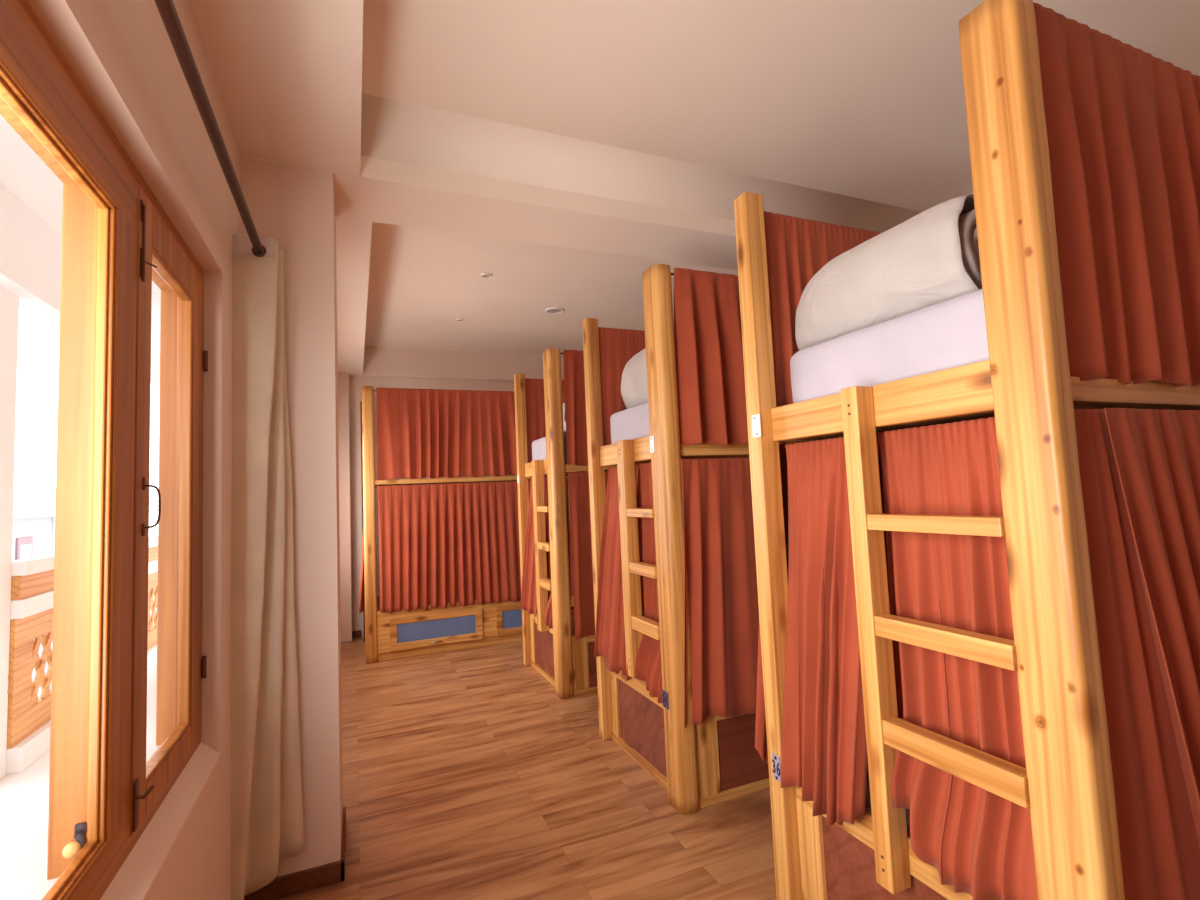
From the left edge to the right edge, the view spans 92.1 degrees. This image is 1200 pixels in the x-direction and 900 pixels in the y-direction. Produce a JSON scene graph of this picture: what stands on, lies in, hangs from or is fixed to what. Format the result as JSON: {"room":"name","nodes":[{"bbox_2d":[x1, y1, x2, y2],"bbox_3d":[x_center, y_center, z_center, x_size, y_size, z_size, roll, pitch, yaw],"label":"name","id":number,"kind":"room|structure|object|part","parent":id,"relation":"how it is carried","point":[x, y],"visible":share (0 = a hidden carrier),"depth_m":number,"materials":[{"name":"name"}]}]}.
{"room":"dormitory","nodes":[
{"label":"dormitory","id":0,"kind":"room"},
{"bbox_2d":[0,663,156,874],"bbox_3d":[-3.046,2.026,3.705,1.640,0.150,14.500,-1,-4,-23],"label":"floor","id":1,"kind":"structure","parent":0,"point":[24,795],"depth_m":3.15,"materials":[{"name":"white"}]},
{"bbox_2d":[6,536,157,774],"bbox_3d":[-4.544,1.524,5.758,0.140,1.270,4.894,-1,-4,-23],"label":"balcony railing","id":2,"kind":"object","parent":1,"relation":"on","point":[32,579],"visible":0.27,"depth_m":3.71,"materials":[{"name":"brown wood"}]},
{"bbox_3d":[-4.520,2.082,5.718,0.140,0.150,4.850,-1,-4,-23],"label":"rail","id":3,"kind":"part","parent":2,"relation":"part of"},
{"bbox_3d":[-4.559,1.182,5.782,0.120,0.115,4.850,-1,-4,-23],"label":"rail","id":4,"kind":"part","parent":2,"relation":"part of","materials":[{"name":"brown wood"}]},
{"bbox_3d":[-4.570,0.936,5.799,0.140,0.090,4.850,-1,-4,-23],"label":"rail","id":5,"kind":"part","parent":2,"relation":"part of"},
{"bbox_2d":[0,115,160,388],"bbox_3d":[-3.191,-1.308,3.941,1.640,0.660,14.500,-1,-4,-23],"label":"trim","id":6,"kind":"structure","parent":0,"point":[31,194],"depth_m":3.56,"materials":[{"name":"white paint"}]},
{"bbox_2d":[27,0,239,899],"bbox_3d":[-1.134,0.050,1.422,0.143,3.400,10.700,-1,-4,-23],"label":"wall","id":7,"kind":"structure","parent":0,"point":[122,53],"depth_m":1.72,"materials":[{"name":"beige paint"}]},
{"bbox_2d":[0,286,18,778],"bbox_3d":[-3.599,0.464,3.283,0.170,2.950,10.900,-1,-4,-23],"label":"trim","id":8,"kind":"structure","parent":7,"relation":"attached to","point":[9,302],"depth_m":3.52,"materials":[{"name":"white paint"}]},
{"bbox_2d":[0,0,207,899],"bbox_3d":[-0.928,0.086,0.787,0.224,1.620,2.480,-1,-4,-23],"label":"window","id":9,"kind":"structure","parent":7,"relation":"in","point":[105,772],"depth_m":1.23,"materials":[{"name":"brown wood"}]},
{"bbox_2d":[62,822,86,857],"bbox_3d":[-1.033,0.780,1.142,0.028,0.073,0.046,-3,-4,7],"label":"handle","id":10,"kind":"object","parent":9,"relation":"attached to","point":[71,849],"visible":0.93,"depth_m":1.14,"materials":[{"name":"gold metal"}]},
{"bbox_3d":[-0.936,0.849,0.708,0.130,0.090,2.467,-1,-4,-23],"label":"sill","id":11,"kind":"part","parent":9,"relation":"part of","materials":[{"name":"white"}]},
{"bbox_3d":[-0.901,-0.645,0.857,0.032,0.155,2.467,-1,-4,-23],"label":"head rail","id":12,"kind":"part","parent":9,"relation":"part of","materials":[{"name":"brown wood"}]},
{"bbox_3d":[-0.838,0.807,0.754,0.032,0.100,2.467,-1,-4,-23],"label":"rail","id":13,"kind":"part","parent":9,"relation":"part of","materials":[{"name":"brown wood"}]},
{"bbox_3d":[-1.087,0.136,1.400,0.014,0.140,0.039,-5,-5,32],"label":"pull handle","id":14,"kind":"part","parent":9,"relation":"part of","materials":[{"name":"metal"}]},
{"bbox_3d":[-1.223,0.139,1.631,0.045,1.510,0.647,-1,-4,-23],"label":"sash frame","id":15,"kind":"part","parent":9,"relation":"part of","materials":[{"name":"brown wood"}]},
{"bbox_2d":[100,742,220,899],"bbox_3d":[-0.808,0.879,0.760,0.085,0.066,2.467,-1,-4,-23],"label":"window sill","id":16,"kind":"structure","parent":7,"relation":"attached to","point":[135,879],"depth_m":1.41,"materials":[{"name":"beige paint"}]},
{"bbox_2d":[154,0,263,253],"bbox_3d":[-0.748,-0.885,0.896,0.031,0.031,2.980,-1,-4,-23],"label":"curtain rod","id":17,"kind":"object","parent":7,"relation":"attached to","point":[166,8],"visible":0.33,"depth_m":1.40,"materials":[{"name":"brown metal"}]},
{"bbox_2d":[231,235,303,899],"bbox_3d":[-1.279,0.422,2.203,0.261,2.483,0.140,0,-5,-30],"label":"window curtain","id":18,"kind":"object","parent":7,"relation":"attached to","point":[267,808],"visible":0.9,"depth_m":2.18,"materials":[{"name":"beige fabric"}]},
{"bbox_2d":[190,0,362,176],"bbox_3d":[-0.075,-1.672,-0.422,0.507,0.420,6.310,-1,-4,-23],"label":"beam","id":19,"kind":"structure","parent":7,"relation":"attached to","point":[288,73],"depth_m":1.94,"materials":[{"name":"paint"}]},
{"bbox_2d":[240,158,342,876],"bbox_3d":[-1.362,0.299,2.529,0.397,2.980,0.430,-1,-4,-23],"label":"column","id":20,"kind":"structure","parent":7,"relation":"attached to","point":[293,206],"depth_m":2.39,"materials":[{"name":"beige paint"}]},
{"bbox_2d":[244,807,345,899],"bbox_3d":[-1.270,1.696,2.441,0.362,0.075,0.455,-1,-4,-23],"label":"baseboard","id":21,"kind":"structure","parent":7,"relation":"attached to","point":[294,883],"depth_m":2.25,"materials":[{"name":"brown wood"}]},
{"bbox_2d":[336,217,371,374],"bbox_3d":[-2.201,-1.219,4.674,0.567,0.420,3.910,-1,-4,-23],"label":"beam","id":22,"kind":"structure","parent":7,"relation":"attached to","point":[353,237],"depth_m":3.90,"materials":[{"name":"paint"}]},
{"bbox_2d":[240,153,737,269],"bbox_3d":[0.207,-1.417,3.347,3.967,0.420,0.430,-1,-4,-23],"label":"beam","id":23,"kind":"structure","parent":7,"relation":"attached to","point":[385,191],"depth_m":3.00,"materials":[{"name":"paint"}]},
{"bbox_2d":[349,376,516,636],"bbox_3d":[-1.412,0.469,7.162,4.110,3.400,0.120,-1,-4,-23],"label":"wall","id":24,"kind":"structure","parent":0,"point":[356,383],"depth_m":6.59,"materials":[{"name":"beige paint"}]},
{"bbox_2d":[352,630,360,637],"bbox_3d":[-2.691,2.038,6.407,0.095,0.075,0.015,-1,-4,-23],"label":"baseboard","id":25,"kind":"structure","parent":24,"relation":"attached to","point":[355,634],"depth_m":6.40,"materials":[{"name":"brown wood"}]},
{"bbox_2d":[338,346,563,641],"bbox_3d":[-1.353,0.410,7.078,3.967,3.400,0.190,-1,-4,-23],"label":"trim","id":26,"kind":"structure","parent":24,"relation":"attached to","point":[378,361],"depth_m":6.72,"materials":[{"name":"beige paint"}]},
{"bbox_2d":[277,637,776,899],"bbox_3d":[0.735,1.684,2.122,4.130,0.120,11.000,-1,-4,-23],"label":"floor","id":27,"kind":"structure","parent":0,"point":[466,775],"depth_m":2.80,"materials":[{"name":"laminate"}]},
{"bbox_2d":[360,386,573,663],"bbox_3d":[-1.423,0.709,6.295,2.145,2.600,1.024,-1,-4,-23],"label":"bunk bed","id":28,"kind":"object","parent":27,"relation":"on","point":[398,634],"visible":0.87,"depth_m":5.56,"materials":[{"name":"brown wood"}]},
{"bbox_2d":[359,523,364,613],"bbox_3d":[-2.412,0.981,5.889,0.099,1.197,0.816,-1,-4,-23],"label":"curtain","id":29,"kind":"object","parent":28,"relation":"hanging from","point":[362,586],"visible":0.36,"depth_m":5.54,"materials":[{"name":"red fabric"}]},
{"bbox_3d":[-2.556,0.760,6.330,0.085,2.600,0.070,-1,-4,-23],"label":"post","id":30,"kind":"part","parent":28,"relation":"part of","materials":[{"name":"brown wood"}]},
{"bbox_3d":[-2.187,0.686,5.502,0.110,2.600,0.113,-1,-4,-23],"label":"log post","id":31,"kind":"part","parent":28,"relation":"part of","materials":[{"name":"brown wood"}]},
{"bbox_3d":[-1.576,1.741,5.619,0.870,0.296,0.020,-1,-4,-23],"label":"drawer frame","id":32,"kind":"part","parent":28,"relation":"part of","materials":[{"name":"brown wood"}]},
{"bbox_3d":[-1.581,1.734,5.622,0.740,0.176,0.012,-1,-4,-23],"label":"blue panel","id":33,"kind":"part","parent":28,"relation":"part of","materials":[{"name":"laminate"}]},
{"bbox_2d":[376,388,516,479],"bbox_3d":[-1.256,-0.168,5.918,1.922,0.892,0.063,-1,-4,-23],"label":"curtain","id":34,"kind":"object","parent":28,"relation":"hanging from","point":[421,433],"visible":0.74,"depth_m":5.79,"materials":[{"name":"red fabric"}]},
{"bbox_3d":[-1.255,0.298,5.906,1.950,0.045,0.035,-1,-4,-23],"label":"rail","id":35,"kind":"part","parent":28,"relation":"part of","materials":[{"name":"brown wood"}]},
{"bbox_2d":[377,480,572,612],"bbox_3d":[-1.202,0.950,5.837,1.928,1.244,0.070,-1,-4,-23],"label":"curtain","id":36,"kind":"object","parent":28,"relation":"hanging from","point":[440,545],"visible":0.8,"depth_m":5.72,"materials":[{"name":"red fabric"}]},
{"bbox_3d":[-0.699,1.730,5.992,0.755,0.296,0.020,-1,-4,-23],"label":"drawer frame","id":37,"kind":"part","parent":28,"relation":"part of","materials":[{"name":"brown wood"}]},
{"bbox_3d":[-0.704,1.722,5.995,0.625,0.176,0.012,-1,-4,-23],"label":"blue panel","id":38,"kind":"part","parent":28,"relation":"part of","materials":[{"name":"laminate"}]},
{"bbox_3d":[-0.307,0.660,6.295,0.090,2.600,0.100,-1,-4,-23],"label":"post","id":39,"kind":"part","parent":28,"relation":"part of","materials":[{"name":"brown wood"}]},
{"bbox_2d":[514,348,639,698],"bbox_3d":[0.380,0.551,5.170,2.038,2.600,1.048,-1,-4,-23],"label":"bunk bed","id":40,"kind":"object","parent":27,"relation":"on","point":[569,664],"visible":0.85,"depth_m":4.40,"materials":[{"name":"brown wood"}]},
{"bbox_3d":[-0.686,0.601,5.227,0.084,2.600,0.075,-1,-4,-23],"label":"square post","id":41,"kind":"part","parent":40,"relation":"part of","materials":[{"name":"brown wood"}]},
{"bbox_2d":[520,476,545,616],"bbox_3d":[-0.583,0.812,4.979,0.158,1.147,0.488,-1,-4,-23],"label":"curtain","id":42,"kind":"object","parent":40,"relation":"hanging from","point":[528,592],"visible":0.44,"depth_m":5.04,"materials":[{"name":"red fabric"}]},
{"bbox_3d":[-0.502,0.150,4.861,0.038,0.123,0.813,-1,-4,-23],"label":"rail","id":43,"kind":"part","parent":40,"relation":"part of","materials":[{"name":"brown wood"}]},
{"bbox_3d":[-0.449,1.420,4.770,0.034,0.098,0.813,-1,-4,-23],"label":"rail","id":44,"kind":"part","parent":40,"relation":"part of","materials":[{"name":"brown wood"}]},
{"bbox_2d":[525,378,564,462],"bbox_3d":[0.148,-0.245,5.656,1.806,0.857,0.033,-1,-4,-23],"label":"curtain","id":45,"kind":"object","parent":40,"relation":"hanging from","point":[534,388],"visible":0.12,"depth_m":5.35,"materials":[{"name":"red fabric"}]},
{"bbox_3d":[-0.412,1.645,4.708,0.016,0.362,0.708,-1,-4,-23],"label":"panel","id":46,"kind":"part","parent":40,"relation":"part of","materials":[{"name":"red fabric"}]},
{"bbox_2d":[544,476,552,628],"bbox_3d":[-0.395,0.792,4.593,0.129,1.177,0.337,-1,-4,-23],"label":"curtain","id":47,"kind":"object","parent":40,"relation":"hanging from","point":[548,621],"visible":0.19,"depth_m":4.70,"materials":[{"name":"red fabric"}]},
{"bbox_2d":[532,431,567,464],"bbox_3d":[0.389,0.005,5.221,1.886,0.303,0.891,-1,-4,-23],"label":"mattress","id":48,"kind":"object","parent":40,"relation":"on","point":[538,446],"visible":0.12,"depth_m":4.90,"materials":[{"name":"white fabric"}]},
{"bbox_2d":[563,403,565,430],"bbox_3d":[-0.233,-0.265,4.840,0.309,0.264,0.429,-1,-4,-23],"label":"roll","id":49,"kind":"object","parent":48,"relation":"on","point":[564,417],"visible":0.03,"depth_m":4.62,"materials":[{"name":"white fabric"}]},
{"bbox_3d":[-0.315,0.525,4.386,0.111,2.600,0.145,-1,-4,-23],"label":"log post","id":50,"kind":"part","parent":40,"relation":"part of","materials":[{"name":"brown wood"}]},
{"bbox_2d":[564,350,587,465],"bbox_3d":[0.548,-0.336,4.762,1.761,0.897,0.060,-1,-4,-23],"label":"curtain","id":51,"kind":"object","parent":40,"relation":"hanging from","point":[574,378],"visible":0.09,"depth_m":4.46,"materials":[{"name":"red fabric"}]},
{"bbox_3d":[0.560,0.129,4.765,1.832,0.057,0.032,-1,-4,-23],"label":"rail","id":52,"kind":"part","parent":40,"relation":"part of","materials":[{"name":"brown wood"}]},
{"bbox_3d":[0.680,1.397,4.699,1.695,0.080,0.030,-1,-4,-23],"label":"rail","id":53,"kind":"part","parent":40,"relation":"part of","materials":[{"name":"brown wood"}]},
{"bbox_3d":[0.688,1.607,4.686,1.695,0.340,0.016,-1,-4,-23],"label":"panel","id":54,"kind":"part","parent":40,"relation":"part of","materials":[{"name":"red wood"}]},
{"bbox_2d":[568,471,643,639],"bbox_3d":[0.600,0.785,4.680,1.765,1.254,0.065,-1,-4,-23],"label":"curtain","id":55,"kind":"object","parent":40,"relation":"hanging from","point":[579,497],"visible":0.07,"depth_m":4.37,"materials":[{"name":"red fabric"}]},
{"bbox_2d":[582,264,769,814],"bbox_3d":[1.048,0.410,3.592,2.038,2.600,1.009,-1,-4,-23],"label":"bunk bed","id":56,"kind":"object","parent":27,"relation":"on","point":[716,760],"visible":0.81,"depth_m":2.85,"materials":[{"name":"brown wood"}]},
{"bbox_3d":[-0.008,0.458,3.628,0.084,2.600,0.068,-1,-4,-23],"label":"square post","id":57,"kind":"part","parent":56,"relation":"part of","materials":[{"name":"brown wood"}]},
{"bbox_2d":[594,464,639,680],"bbox_3d":[0.094,0.686,3.389,0.161,1.180,0.465,-1,-4,-23],"label":"curtain","id":58,"kind":"object","parent":56,"relation":"hanging from","point":[610,628],"visible":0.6,"depth_m":3.43,"materials":[{"name":"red fabric"}]},
{"bbox_2d":[598,327,645,445],"bbox_3d":[0.819,-0.383,4.059,1.812,0.847,0.033,-1,-4,-23],"label":"curtain","id":59,"kind":"object","parent":56,"relation":"hanging from","point":[617,347],"visible":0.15,"depth_m":3.75,"materials":[{"name":"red fabric"}]},
{"bbox_3d":[0.166,0.009,3.282,0.038,0.123,0.776,-1,-4,-23],"label":"rail","id":60,"kind":"part","parent":56,"relation":"part of","materials":[{"name":"brown wood"}]},
{"bbox_3d":[0.220,1.279,3.191,0.034,0.098,0.776,-1,-4,-23],"label":"rail","id":61,"kind":"part","parent":56,"relation":"part of","materials":[{"name":"brown wood"}]},
{"bbox_3d":[0.257,1.504,3.130,0.016,0.362,0.671,-1,-4,-23],"label":"panel","id":62,"kind":"part","parent":56,"relation":"part of","materials":[{"name":"red wood"}]},
{"bbox_2d":[635,462,662,702],"bbox_3d":[0.272,0.661,3.023,0.140,1.197,0.324,-1,-4,-23],"label":"curtain","id":63,"kind":"object","parent":56,"relation":"hanging from","point":[648,667],"visible":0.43,"depth_m":3.09,"materials":[{"name":"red fabric"}]},
{"bbox_3d":[0.259,-0.029,2.870,0.005,0.084,0.042,-1,-4,-23],"label":"number plate","id":64,"kind":"part","parent":56,"relation":"part of","materials":[{"name":"white plastic"}]},
{"bbox_3d":[0.314,1.197,2.780,0.005,0.080,0.058,-1,-4,-23],"label":"number plate","id":65,"kind":"part","parent":56,"relation":"part of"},
{"bbox_3d":[0.344,0.386,2.825,0.107,2.600,0.144,-1,-4,-23],"label":"log post","id":66,"kind":"part","parent":56,"relation":"part of","materials":[{"name":"brown wood"}]},
{"bbox_2d":[610,402,748,443],"bbox_3d":[1.058,-0.136,3.643,1.886,0.302,0.852,-1,-4,-23],"label":"mattress","id":67,"kind":"object","parent":56,"relation":"on","point":[631,423],"visible":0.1,"depth_m":3.31,"materials":[{"name":"white fabric"}]},
{"bbox_2d":[621,348,647,408],"bbox_3d":[0.372,-0.439,3.461,0.389,0.364,0.734,-1,-4,-23],"label":"roll","id":68,"kind":"object","parent":67,"relation":"on","point":[634,387],"visible":0.24,"depth_m":3.40,"materials":[{"name":"white fabric"}]},
{"bbox_3d":[1.219,-0.010,3.204,1.836,0.057,0.032,-1,-4,-23],"label":"rail","id":69,"kind":"part","parent":56,"relation":"part of","materials":[{"name":"brown wood"}]},
{"bbox_2d":[680,458,758,728],"bbox_3d":[1.213,0.658,3.088,1.874,1.255,0.074,-1,-4,-23],"label":"curtain","id":70,"kind":"object","parent":56,"relation":"hanging from","point":[720,558],"visible":0.22,"depth_m":2.82,"materials":[{"name":"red fabric"}]},
{"bbox_3d":[1.339,1.258,3.139,1.699,0.080,0.030,-1,-4,-23],"label":"rail","id":71,"kind":"part","parent":56,"relation":"part of","materials":[{"name":"brown wood"}]},
{"bbox_2d":[674,268,799,445],"bbox_3d":[1.197,-0.475,3.194,1.788,0.897,0.105,-1,-4,-23],"label":"curtain","id":72,"kind":"object","parent":56,"relation":"hanging from","point":[707,314],"visible":0.24,"depth_m":2.92,"materials":[{"name":"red fabric"}]},
{"bbox_3d":[1.347,1.468,3.125,1.699,0.340,0.016,-1,-4,-23],"label":"panel","id":73,"kind":"part","parent":56,"relation":"part of","materials":[{"name":"red wood"}]},
{"bbox_2d":[734,0,1199,899],"bbox_3d":[1.692,0.274,2.072,2.038,2.600,1.057,-1,-4,-23],"label":"bunk bed","id":74,"kind":"object","parent":27,"relation":"on","point":[1026,383],"visible":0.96,"depth_m":1.34,"materials":[{"name":"brown wood"}]},
{"bbox_3d":[0.574,-0.088,2.125,0.005,0.083,0.046,-1,-4,-23],"label":"number plate","id":75,"kind":"part","parent":74,"relation":"part of","materials":[{"name":"white plastic"}]},
{"bbox_3d":[0.625,0.325,2.133,0.084,2.600,0.074,-1,-4,-23],"label":"square post","id":76,"kind":"part","parent":74,"relation":"part of","materials":[{"name":"brown wood"}]},
{"bbox_3d":[0.625,1.122,2.045,0.005,0.088,0.040,-1,-4,-23],"label":"number plate","id":77,"kind":"part","parent":74,"relation":"part of","materials":[{"name":"white plastic"}]},
{"bbox_3d":[1.500,-0.070,2.529,1.846,0.057,0.033,-1,-4,-23],"label":"rail","id":78,"kind":"part","parent":74,"relation":"part of","materials":[{"name":"brown wood"}]},
{"bbox_2d":[764,211,880,406],"bbox_3d":[1.460,-0.516,2.564,1.802,0.847,0.035,-1,-4,-23],"label":"curtain","id":79,"kind":"object","parent":74,"relation":"hanging from","point":[797,248],"visible":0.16,"depth_m":2.27,"materials":[{"name":"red fabric"}]},
{"bbox_2d":[755,444,889,762],"bbox_3d":[1.441,0.587,2.535,1.879,1.235,0.123,-1,-4,-23],"label":"curtain","id":80,"kind":"object","parent":74,"relation":"hanging from","point":[760,726],"visible":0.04,"depth_m":2.20,"materials":[{"name":"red fabric"}]},
{"bbox_2d":[780,433,879,825],"bbox_3d":[0.729,0.571,1.886,0.163,1.216,0.420,-1,-4,-23],"label":"curtain","id":81,"kind":"object","parent":74,"relation":"hanging from","point":[824,746],"visible":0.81,"depth_m":1.90,"materials":[{"name":"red fabric"}]},
{"bbox_3d":[0.812,-0.127,1.759,0.038,0.123,0.832,-1,-4,-23],"label":"rail","id":82,"kind":"part","parent":74,"relation":"part of","materials":[{"name":"brown wood"}]},
{"bbox_3d":[0.865,1.143,1.668,0.034,0.098,0.832,-1,-4,-23],"label":"rail","id":83,"kind":"part","parent":74,"relation":"part of","materials":[{"name":"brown wood"}]},
{"bbox_3d":[0.902,1.368,1.606,0.016,0.362,0.727,-1,-4,-23],"label":"panel","id":84,"kind":"part","parent":74,"relation":"part of","materials":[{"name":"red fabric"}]},
{"bbox_2d":[865,760,909,831],"bbox_3d":[1.761,1.068,2.026,1.885,0.143,0.905,-1,-4,-23],"label":"curtain","id":85,"kind":"object","parent":74,"relation":"on","point":[868,799],"visible":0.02,"depth_m":1.80,"materials":[{"name":"red fabric"}]},
{"bbox_2d":[878,417,1037,899],"bbox_3d":[0.904,0.524,1.516,0.157,1.191,0.416,-1,-4,-23],"label":"curtain","id":86,"kind":"object","parent":74,"relation":"hanging from","point":[978,841],"visible":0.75,"depth_m":1.52,"materials":[{"name":"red fabric"}]},
{"bbox_2d":[790,289,1155,402],"bbox_3d":[1.702,-0.272,2.123,1.886,0.303,0.900,-1,-4,-23],"label":"mattress","id":87,"kind":"object","parent":74,"relation":"on","point":[951,333],"visible":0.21,"depth_m":1.68,"materials":[{"name":"white fabric"}]},
{"bbox_2d":[795,194,981,349],"bbox_3d":[0.942,-0.545,1.939,0.307,0.310,0.739,-1,-4,-23],"label":"roll","id":88,"kind":"object","parent":87,"relation":"on","point":[930,258],"visible":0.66,"depth_m":1.73,"materials":[{"name":"white fabric"}]},
{"bbox_3d":[0.993,0.248,1.276,0.093,2.600,0.135,-1,-4,-23],"label":"log post","id":89,"kind":"part","parent":74,"relation":"part of","materials":[{"name":"brown wood"}]},
{"bbox_2d":[1033,2,1199,387],"bbox_3d":[1.856,-0.613,1.652,1.799,0.897,0.113,-1,-4,-23],"label":"curtain","id":90,"kind":"object","parent":74,"relation":"hanging from","point":[1123,120],"visible":0.97,"depth_m":1.42,"materials":[{"name":"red fabric"}]},
{"bbox_3d":[1.866,-0.147,1.660,1.850,0.057,0.032,-1,-4,-23],"label":"rail","id":91,"kind":"part","parent":74,"relation":"part of","materials":[{"name":"brown wood"}]},
{"bbox_2d":[1074,409,1199,899],"bbox_3d":[1.216,0.525,1.293,0.324,1.243,0.026,-1,-4,-16],"label":"curtain","id":92,"kind":"object","parent":74,"relation":"hanging from","point":[1160,849],"visible":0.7,"depth_m":1.28,"materials":[{"name":"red fabric"}]},
{"bbox_2d":[1104,408,1199,846],"bbox_3d":[1.945,0.513,1.576,1.700,1.243,0.076,-1,-4,-24],"label":"curtain","id":93,"kind":"object","parent":74,"relation":"hanging from","point":[1156,452],"visible":1,"depth_m":1.32,"materials":[{"name":"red fabric"}]},
{"bbox_2d":[362,0,1199,356],"bbox_3d":[0.618,-1.669,2.318,4.110,0.200,10.900,-1,-4,-23],"label":"ceiling","id":94,"kind":"structure","parent":0,"point":[862,99],"depth_m":2.52,"materials":[{"name":"paint"}]},
{"bbox_2d":[481,273,491,277],"bbox_3d":[-0.906,-1.392,4.622,0.090,0.014,0.090,-1,-4,-23],"label":"recessed light","id":95,"kind":"object","parent":94,"relation":"in","point":[483,275],"visible":1,"depth_m":4.62,"materials":[{"name":"white plastic"}]},
{"bbox_2d":[545,307,563,313],"bbox_3d":[-0.437,-1.344,5.590,0.184,0.014,0.184,-1,-4,-23],"label":"recessed light","id":96,"kind":"object","parent":94,"relation":"in","point":[553,310],"visible":1,"depth_m":5.58,"materials":[{"name":"white plastic"}]},
{"bbox_2d":[361,93,920,232],"bbox_3d":[0.539,-1.411,3.138,3.420,0.240,0.220,-1,-4,-23],"label":"ceiling beam","id":97,"kind":"structure","parent":94,"relation":"attached to","point":[392,130],"depth_m":2.91,"materials":[{"name":"paint"}]},
{"label":"outside","id":98,"kind":"structure","parent":0,"visible":0},
{"bbox_2d":[37,596,156,698],"bbox_3d":[-42.213,7.835,19.559,57.400,0.200,110.000,-1,-4,-23],"label":"trim","id":99,"kind":"structure","parent":98,"point":[40,688],"depth_m":15.09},
{"bbox_2d":[12,485,157,682],"bbox_3d":[-17.320,3.659,15.247,4.750,5.360,18.650,-1,-4,-23],"label":"house","id":100,"kind":"structure","parent":99,"relation":"on","point":[34,508],"depth_m":15.58,"materials":[{"name":"tile"}]}
]}

